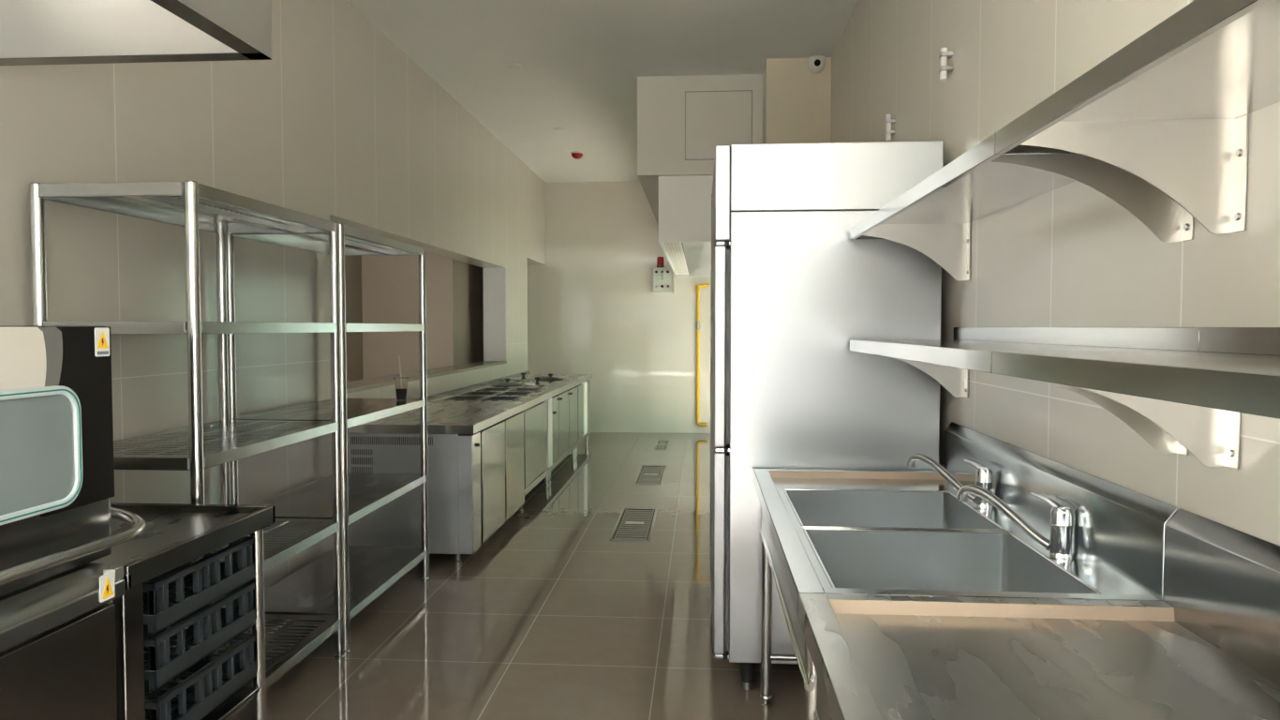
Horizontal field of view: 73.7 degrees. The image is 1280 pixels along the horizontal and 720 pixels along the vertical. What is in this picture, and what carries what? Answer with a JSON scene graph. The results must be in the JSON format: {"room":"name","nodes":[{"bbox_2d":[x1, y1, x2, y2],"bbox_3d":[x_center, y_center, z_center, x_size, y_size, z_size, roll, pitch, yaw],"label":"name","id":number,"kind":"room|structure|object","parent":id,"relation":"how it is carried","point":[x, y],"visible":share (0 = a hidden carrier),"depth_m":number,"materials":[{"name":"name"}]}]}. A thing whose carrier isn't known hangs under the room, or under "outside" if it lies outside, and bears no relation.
{"room":"commercial kitchen","nodes":[
{"label":"commercial kitchen","id":0,"kind":"room"},
{"bbox_2d":[0,0,545,653],"bbox_3d":[-1.847,-0.424,4.427,0.235,3.258,13.590,0,2,4],"label":"wall","id":1,"kind":"structure","parent":0,"point":[340,125],"depth_m":3.93,"materials":[{"name":"beige tile"}]},
{"bbox_2d":[0,0,271,65],"bbox_3d":[-1.488,-1.095,1.577,0.878,0.622,1.512,0,2,4],"label":"hood","id":2,"kind":"object","parent":1,"relation":"attached to","point":[32,32],"visible":1,"depth_m":2.31,"materials":[{"name":"silver metal"}]},
{"bbox_2d":[346,360,506,392],"bbox_3d":[-1.681,0.104,6.859,0.277,0.025,4.212,0,2,4],"label":"trim","id":3,"kind":"structure","parent":1,"relation":"attached to","point":[383,380],"depth_m":6.41,"materials":[{"name":"silver stone"}]},
{"bbox_2d":[482,267,506,360],"bbox_3d":[-1.523,-0.466,8.947,0.238,0.995,0.014,0,2,4],"label":"trim","id":4,"kind":"structure","parent":1,"relation":"attached to","point":[494,278],"depth_m":8.94,"materials":[{"name":"white paint"}]},
{"bbox_2d":[361,252,453,378],"bbox_3d":[-2.292,-0.578,8.414,0.910,3.258,0.015,0,2,4],"label":"pier","id":5,"kind":"object","parent":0,"point":[390,284],"visible":0.29,"depth_m":8.41,"materials":[{"name":"brown paint"}]},
{"bbox_2d":[344,255,483,381],"bbox_3d":[-2.395,-0.590,8.729,1.160,3.258,9.100,0,2,4],"label":"wall","id":6,"kind":"structure","parent":0,"point":[468,279],"depth_m":8.56,"materials":[{"name":"brown paint"}]},
{"bbox_2d":[211,431,804,719],"bbox_3d":[-2.146,1.220,5.620,7.315,0.120,15.800,0,2,4],"label":"floor","id":7,"kind":"structure","parent":0,"point":[550,617],"depth_m":3.89,"materials":[{"name":"brown tile"}]},
{"bbox_2d":[0,325,146,719],"bbox_3d":[-1.490,0.625,1.599,0.780,1.378,0.724,0,2,4],"label":"dishwasher","id":8,"kind":"object","parent":7,"relation":"on","point":[58,651],"visible":1,"depth_m":1.69,"materials":[{"name":"silver metal"}]},
{"bbox_2d":[0,325,114,596],"bbox_3d":[-1.514,0.189,1.584,0.693,0.506,0.665,0,2,4],"label":"hood","id":9,"kind":"object","parent":8,"relation":"attached to","point":[57,468],"depth_m":1.70,"materials":[{"name":"metal"}]},
{"bbox_2d":[91,502,275,719],"bbox_3d":[-1.473,0.836,2.202,0.788,0.910,0.638,0,2,4],"label":"table","id":10,"kind":"object","parent":7,"relation":"on","point":[174,535],"visible":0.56,"depth_m":2.19,"materials":[{"name":"silver metal"}]},
{"bbox_2d":[142,535,254,634],"bbox_3d":[-1.359,0.567,2.217,0.503,0.122,0.444,0,2,4],"label":"dish rack","id":11,"kind":"object","parent":10,"relation":"on","point":[220,579],"visible":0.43,"depth_m":2.19,"materials":[{"name":"grey plastic"}]},
{"bbox_2d":[143,580,255,689],"bbox_3d":[-1.359,0.697,2.222,0.503,0.122,0.444,0,2,4],"label":"dish rack","id":12,"kind":"object","parent":10,"relation":"on","point":[239,613],"visible":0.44,"depth_m":2.19,"materials":[{"name":"grey plastic"}]},
{"bbox_2d":[144,632,256,719],"bbox_3d":[-1.359,0.847,2.228,0.503,0.122,0.444,0,2,4],"label":"dish rack","id":13,"kind":"object","parent":10,"relation":"on","point":[237,665],"visible":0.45,"depth_m":2.25,"materials":[{"name":"grey plastic"}]},
{"bbox_2d":[144,685,259,719],"bbox_3d":[-1.471,0.952,2.238,0.728,0.015,0.475,0,2,4],"label":"shelf","id":14,"kind":"object","parent":10,"relation":"attached to","point":[231,704],"depth_m":2.34,"materials":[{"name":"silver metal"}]},
{"bbox_2d":[28,180,344,719],"bbox_3d":[-1.526,0.355,3.051,0.522,1.806,1.019,0,2,4],"label":"storage rack","id":15,"kind":"object","parent":7,"relation":"on","point":[171,451],"visible":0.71,"depth_m":3.01,"materials":[{"name":"silver metal"}]},
{"bbox_2d":[225,223,429,654],"bbox_3d":[-1.448,0.314,4.118,0.522,1.806,1.089,0,2,4],"label":"storage rack","id":16,"kind":"object","parent":7,"relation":"on","point":[368,572],"visible":0.56,"depth_m":4.01,"materials":[{"name":"silver metal"}]},
{"bbox_2d":[393,356,408,400],"bbox_3d":[-1.267,0.096,4.530,0.078,0.235,0.078,0,2,4],"label":"coffee cup","id":17,"kind":"object","parent":16,"relation":"on","point":[400,382],"visible":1,"depth_m":4.51,"materials":[{"name":"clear plastic"}]},
{"bbox_2d":[348,411,524,563],"bbox_3d":[-1.261,0.778,5.611,0.740,0.765,1.426,0,2,4],"label":"base cabinet","id":18,"kind":"object","parent":7,"relation":"on","point":[476,481],"visible":0.8,"depth_m":4.91,"materials":[{"name":"silver metal"}]},
{"bbox_2d":[346,370,592,433],"bbox_3d":[-1.130,0.271,7.472,0.754,0.090,5.260,0,2,4],"label":"countertop","id":19,"kind":"structure","parent":18,"relation":"on","point":[443,416],"depth_m":5.85,"materials":[{"name":"silver metal"}]},
{"bbox_2d":[443,395,487,400],"bbox_3d":[-1.359,0.319,6.653,0.264,0.050,0.304,0,2,4],"label":"well","id":20,"kind":"object","parent":19,"relation":"in","point":[455,397],"visible":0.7,"depth_m":6.78,"materials":[{"name":"grey metal"}]},
{"bbox_2d":[461,391,501,395],"bbox_3d":[-1.325,0.300,7.131,0.264,0.050,0.304,0,2,4],"label":"well","id":21,"kind":"object","parent":19,"relation":"in","point":[468,393],"visible":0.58,"depth_m":7.26,"materials":[{"name":"grey metal"}]},
{"bbox_2d":[476,387,512,390],"bbox_3d":[-1.292,0.283,7.590,0.264,0.050,0.304,0,2,4],"label":"well","id":22,"kind":"object","parent":19,"relation":"in","point":[482,389],"visible":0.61,"depth_m":7.68,"materials":[{"name":"grey metal"}]},
{"bbox_2d":[480,396,522,400],"bbox_3d":[-1.070,0.320,6.632,0.264,0.050,0.304,0,2,4],"label":"well","id":23,"kind":"object","parent":19,"relation":"in","point":[488,397],"visible":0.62,"depth_m":6.76,"materials":[{"name":"grey metal"}]},
{"bbox_2d":[491,378,523,386],"bbox_3d":[-1.259,0.208,8.106,0.312,0.069,0.312,0,2,4],"label":"lid","id":24,"kind":"object","parent":19,"relation":"on","point":[507,383],"visible":1,"depth_m":8.02,"materials":[{"name":"grey metal"}]},
{"bbox_2d":[495,391,535,395],"bbox_3d":[-1.036,0.301,7.110,0.264,0.050,0.304,0,2,4],"label":"well","id":25,"kind":"object","parent":19,"relation":"in","point":[502,393],"visible":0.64,"depth_m":7.24,"materials":[{"name":"grey metal"}]},
{"bbox_2d":[509,372,535,380],"bbox_3d":[-1.220,0.172,8.925,0.292,0.079,0.292,0,2,4],"label":"lid","id":26,"kind":"object","parent":19,"relation":"on","point":[523,378],"visible":0.94,"depth_m":8.85,"materials":[{"name":"silver metal"}]},
{"bbox_2d":[508,387,544,390],"bbox_3d":[-1.002,0.284,7.569,0.264,0.050,0.304,0,2,4],"label":"well","id":27,"kind":"object","parent":19,"relation":"in","point":[513,389],"visible":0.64,"depth_m":7.69,"materials":[{"name":"grey metal"}]},
{"bbox_2d":[523,376,550,386],"bbox_3d":[-0.977,0.202,8.126,0.252,0.079,0.252,0,2,4],"label":"lid","id":28,"kind":"object","parent":19,"relation":"on","point":[537,383],"visible":1,"depth_m":8.05,"materials":[{"name":"silver metal"}]},
{"bbox_2d":[538,372,563,380],"bbox_3d":[-0.938,0.176,8.944,0.272,0.069,0.272,0,2,4],"label":"lid","id":29,"kind":"object","parent":19,"relation":"on","point":[550,378],"visible":0.94,"depth_m":8.87,"materials":[{"name":"grey metal"}]},
{"bbox_2d":[518,397,552,511],"bbox_3d":[-1.169,0.728,6.913,0.734,0.765,1.161,0,2,4],"label":"base cabinet","id":30,"kind":"object","parent":7,"relation":"on","point":[538,419],"visible":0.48,"depth_m":6.83,"materials":[{"name":"silver metal"}]},
{"bbox_2d":[548,386,578,482],"bbox_3d":[-1.064,0.675,8.275,0.748,0.765,1.546,0,2,4],"label":"base cabinet","id":31,"kind":"object","parent":7,"relation":"on","point":[565,409],"visible":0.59,"depth_m":8.13,"materials":[{"name":"silver metal"}]},
{"bbox_2d":[574,380,591,456],"bbox_3d":[-0.976,0.625,9.576,0.734,0.765,1.036,0,2,4],"label":"base cabinet","id":32,"kind":"object","parent":7,"relation":"on","point":[583,389],"visible":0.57,"depth_m":9.48,"materials":[{"name":"silver metal"}]},
{"bbox_2d":[609,507,657,540],"bbox_3d":[-0.032,1.143,5.986,0.262,0.006,0.980,0,2,4],"label":"floor drain grate","id":33,"kind":"object","parent":7,"relation":"on","point":[632,524],"visible":1,"depth_m":5.91,"materials":[{"name":"silver metal"}]},
{"bbox_2d":[633,464,666,484],"bbox_3d":[0.104,1.067,7.965,0.245,0.006,1.010,0,2,4],"label":"floor drain grate","id":34,"kind":"object","parent":7,"relation":"on","point":[647,474],"visible":1,"depth_m":7.92,"materials":[{"name":"silver metal"}]},
{"bbox_2d":[654,440,669,449],"bbox_3d":[0.254,0.990,9.963,0.135,0.006,0.780,0,2,4],"label":"floor drain grate","id":35,"kind":"object","parent":7,"relation":"on","point":[661,444],"visible":1,"depth_m":9.90,"materials":[{"name":"silver metal"}]},
{"bbox_2d":[709,140,943,689],"bbox_3d":[0.723,0.211,3.786,0.817,2.038,1.365,0,2,4],"label":"refrigerator","id":36,"kind":"object","parent":7,"relation":"on","point":[791,288],"visible":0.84,"depth_m":3.10,"materials":[{"name":"silver metal"}]},
{"bbox_2d":[753,421,1177,719],"bbox_3d":[0.712,0.766,2.374,0.706,1.037,1.460,0,2,4],"label":"double sink","id":37,"kind":"object","parent":7,"relation":"on","point":[838,531],"visible":0.52,"depth_m":2.26,"materials":[{"name":"silver metal"}]},
{"bbox_2d":[906,452,993,509],"bbox_3d":[0.991,0.370,2.676,0.122,0.134,0.307,-1,3,-31],"label":"faucet","id":38,"kind":"object","parent":37,"relation":"on","point":[983,474],"visible":0.91,"depth_m":2.57,"materials":[{"name":"silver metal"}]},
{"bbox_2d":[956,484,1072,560],"bbox_3d":[0.951,0.391,2.128,0.122,0.134,0.307,-1,3,-31],"label":"faucet","id":39,"kind":"object","parent":37,"relation":"on","point":[1059,544],"visible":1,"depth_m":2.02,"materials":[{"name":"silver metal"}]},
{"bbox_2d":[798,507,1279,719],"bbox_3d":[0.608,0.821,0.944,0.706,1.037,1.406,0,2,4],"label":"table","id":40,"kind":"object","parent":7,"relation":"on","point":[1211,649],"visible":1,"depth_m":1.39,"materials":[{"name":"silver metal"}]},
{"bbox_2d":[347,0,858,182],"bbox_3d":[-2.054,-2.170,5.484,7.500,0.150,15.800,0,2,4],"label":"ceiling","id":41,"kind":"structure","parent":0,"point":[582,61],"depth_m":5.87,"materials":[{"name":"white paint"}]},
{"bbox_2d":[506,62,522,68],"bbox_3d":[-0.905,-2.115,6.153,0.120,0.011,0.120,0,2,4],"label":"cap","id":42,"kind":"object","parent":41,"relation":"attached to","point":[511,65],"visible":1,"depth_m":6.13,"materials":[{"name":"white paint"}]},
{"bbox_2d":[552,127,565,131],"bbox_3d":[-0.768,-2.192,8.136,0.120,0.011,0.120,0,2,4],"label":"cap","id":43,"kind":"object","parent":41,"relation":"attached to","point":[557,128],"visible":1,"depth_m":8.11,"materials":[{"name":"white paint"}]},
{"bbox_2d":[570,150,583,159],"bbox_3d":[-0.679,-2.208,9.230,0.150,0.063,0.150,0,2,4],"label":"detector","id":44,"kind":"object","parent":41,"relation":"attached to","point":[576,155],"visible":1,"depth_m":9.18,"materials":[{"name":"red plastic"}]},
{"bbox_2d":[637,74,762,224],"bbox_3d":[0.836,-1.850,8.682,1.386,0.736,4.611,0,2,4],"label":"bulkhead","id":45,"kind":"object","parent":41,"relation":"attached to","point":[681,120],"visible":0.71,"depth_m":6.41,"materials":[{"name":"beige paint"}]},
{"bbox_2d":[527,180,710,432],"bbox_3d":[-1.728,-0.689,11.326,7.315,3.258,0.200,0,2,4],"label":"wall","id":46,"kind":"structure","parent":0,"point":[593,307],"depth_m":11.12,"materials":[{"name":"beige paint"}]},
{"bbox_2d":[653,256,671,292],"bbox_3d":[0.288,-1.102,11.010,0.243,0.459,0.105,0,2,4],"label":"control box","id":47,"kind":"object","parent":46,"relation":"attached to","point":[662,275],"visible":1,"depth_m":10.98,"materials":[{"name":"grey plastic"}]},
{"bbox_2d":[672,270,675,294],"bbox_3d":[0.427,-1.049,11.016,0.066,0.401,0.026,0,2,4],"label":"conduit","id":48,"kind":"object","parent":46,"relation":"attached to","point":[674,275],"visible":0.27,"depth_m":11.01,"materials":[{"name":"white"}]},
{"bbox_2d":[695,283,709,426],"bbox_3d":[0.801,-0.061,11.016,0.176,1.844,0.099,0,2,4],"label":"gas pipe","id":49,"kind":"object","parent":46,"relation":"attached to","point":[697,287],"visible":1,"depth_m":11.01,"materials":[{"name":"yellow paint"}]},
{"bbox_2d":[762,57,831,143],"bbox_3d":[1.125,-0.493,6.221,0.447,3.258,0.360,0,2,4],"label":"column","id":50,"kind":"structure","parent":0,"point":[796,100],"depth_m":5.99,"materials":[{"name":"beige paint"}]},
{"bbox_2d":[806,55,825,74],"bbox_3d":[1.225,-2.055,5.907,0.120,0.127,0.131,0,2,4],"label":"dome camera","id":51,"kind":"object","parent":50,"relation":"attached to","point":[816,64],"visible":1,"depth_m":5.87,"materials":[{"name":"white plastic"}]},
{"bbox_2d":[830,0,1279,545],"bbox_3d":[1.312,-0.415,4.198,0.220,3.258,13.590,0,2,4],"label":"wall","id":52,"kind":"structure","parent":0,"point":[1070,255],"depth_m":2.14,"materials":[{"name":"beige tile"}]},
{"bbox_2d":[658,175,713,277],"bbox_3d":[0.904,-1.229,8.701,1.200,0.498,4.592,0,2,4],"label":"hood","id":53,"kind":"object","parent":52,"relation":"attached to","point":[684,200],"visible":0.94,"depth_m":6.46,"materials":[{"name":"white metal"}]},
{"bbox_2d":[884,113,895,140],"bbox_3d":[1.166,-1.084,3.981,0.043,0.120,0.038,0,2,4],"label":"pipe stub","id":54,"kind":"object","parent":52,"relation":"attached to","point":[888,132],"visible":1,"depth_m":3.97,"materials":[{"name":"white plastic"}]},
{"bbox_2d":[938,47,953,80],"bbox_3d":[1.100,-1.063,3.067,0.043,0.110,0.038,0,2,4],"label":"pipe stub","id":55,"kind":"object","parent":52,"relation":"attached to","point":[944,54],"visible":1,"depth_m":3.06,"materials":[{"name":"white plastic"}]},
{"bbox_2d":[850,133,1193,280],"bbox_3d":[0.878,-0.364,2.281,0.365,0.239,1.498,0,2,4],"label":"wall shelf","id":56,"kind":"object","parent":52,"relation":"attached to","point":[933,217],"visible":0.78,"depth_m":2.05,"materials":[{"name":"silver metal"}]},
{"bbox_2d":[849,327,1199,456],"bbox_3d":[0.878,0.031,2.296,0.365,0.239,1.498,0,2,4],"label":"wall shelf","id":57,"kind":"object","parent":52,"relation":"attached to","point":[948,362],"visible":0.67,"depth_m":1.90,"materials":[{"name":"silver metal"}]},
{"bbox_2d":[944,421,1177,601],"bbox_3d":[1.051,0.355,2.334,0.026,0.213,1.457,0,2,4],"label":"backsplash","id":58,"kind":"structure","parent":52,"relation":"attached to","point":[1119,531],"depth_m":1.94,"materials":[{"name":"silver metal"}]},
{"bbox_2d":[991,327,1279,469],"bbox_3d":[0.770,0.089,0.800,0.365,0.239,1.500,0,2,4],"label":"wall shelf","id":59,"kind":"object","parent":52,"relation":"attached to","point":[1198,398],"visible":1,"depth_m":1.27,"materials":[{"name":"silver metal"}]},
{"bbox_2d":[995,0,1279,234],"bbox_3d":[0.770,-0.307,0.785,0.365,0.239,1.500,0,2,4],"label":"wall shelf","id":60,"kind":"object","parent":52,"relation":"attached to","point":[1169,109],"visible":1,"depth_m":1.34,"materials":[{"name":"silver metal"}]},
{"bbox_2d":[1163,507,1279,686],"bbox_3d":[0.947,0.410,0.904,0.026,0.213,1.403,0,2,4],"label":"backsplash","id":61,"kind":"structure","parent":52,"relation":"attached to","point":[1222,582],"depth_m":1.42,"materials":[{"name":"silver metal"}]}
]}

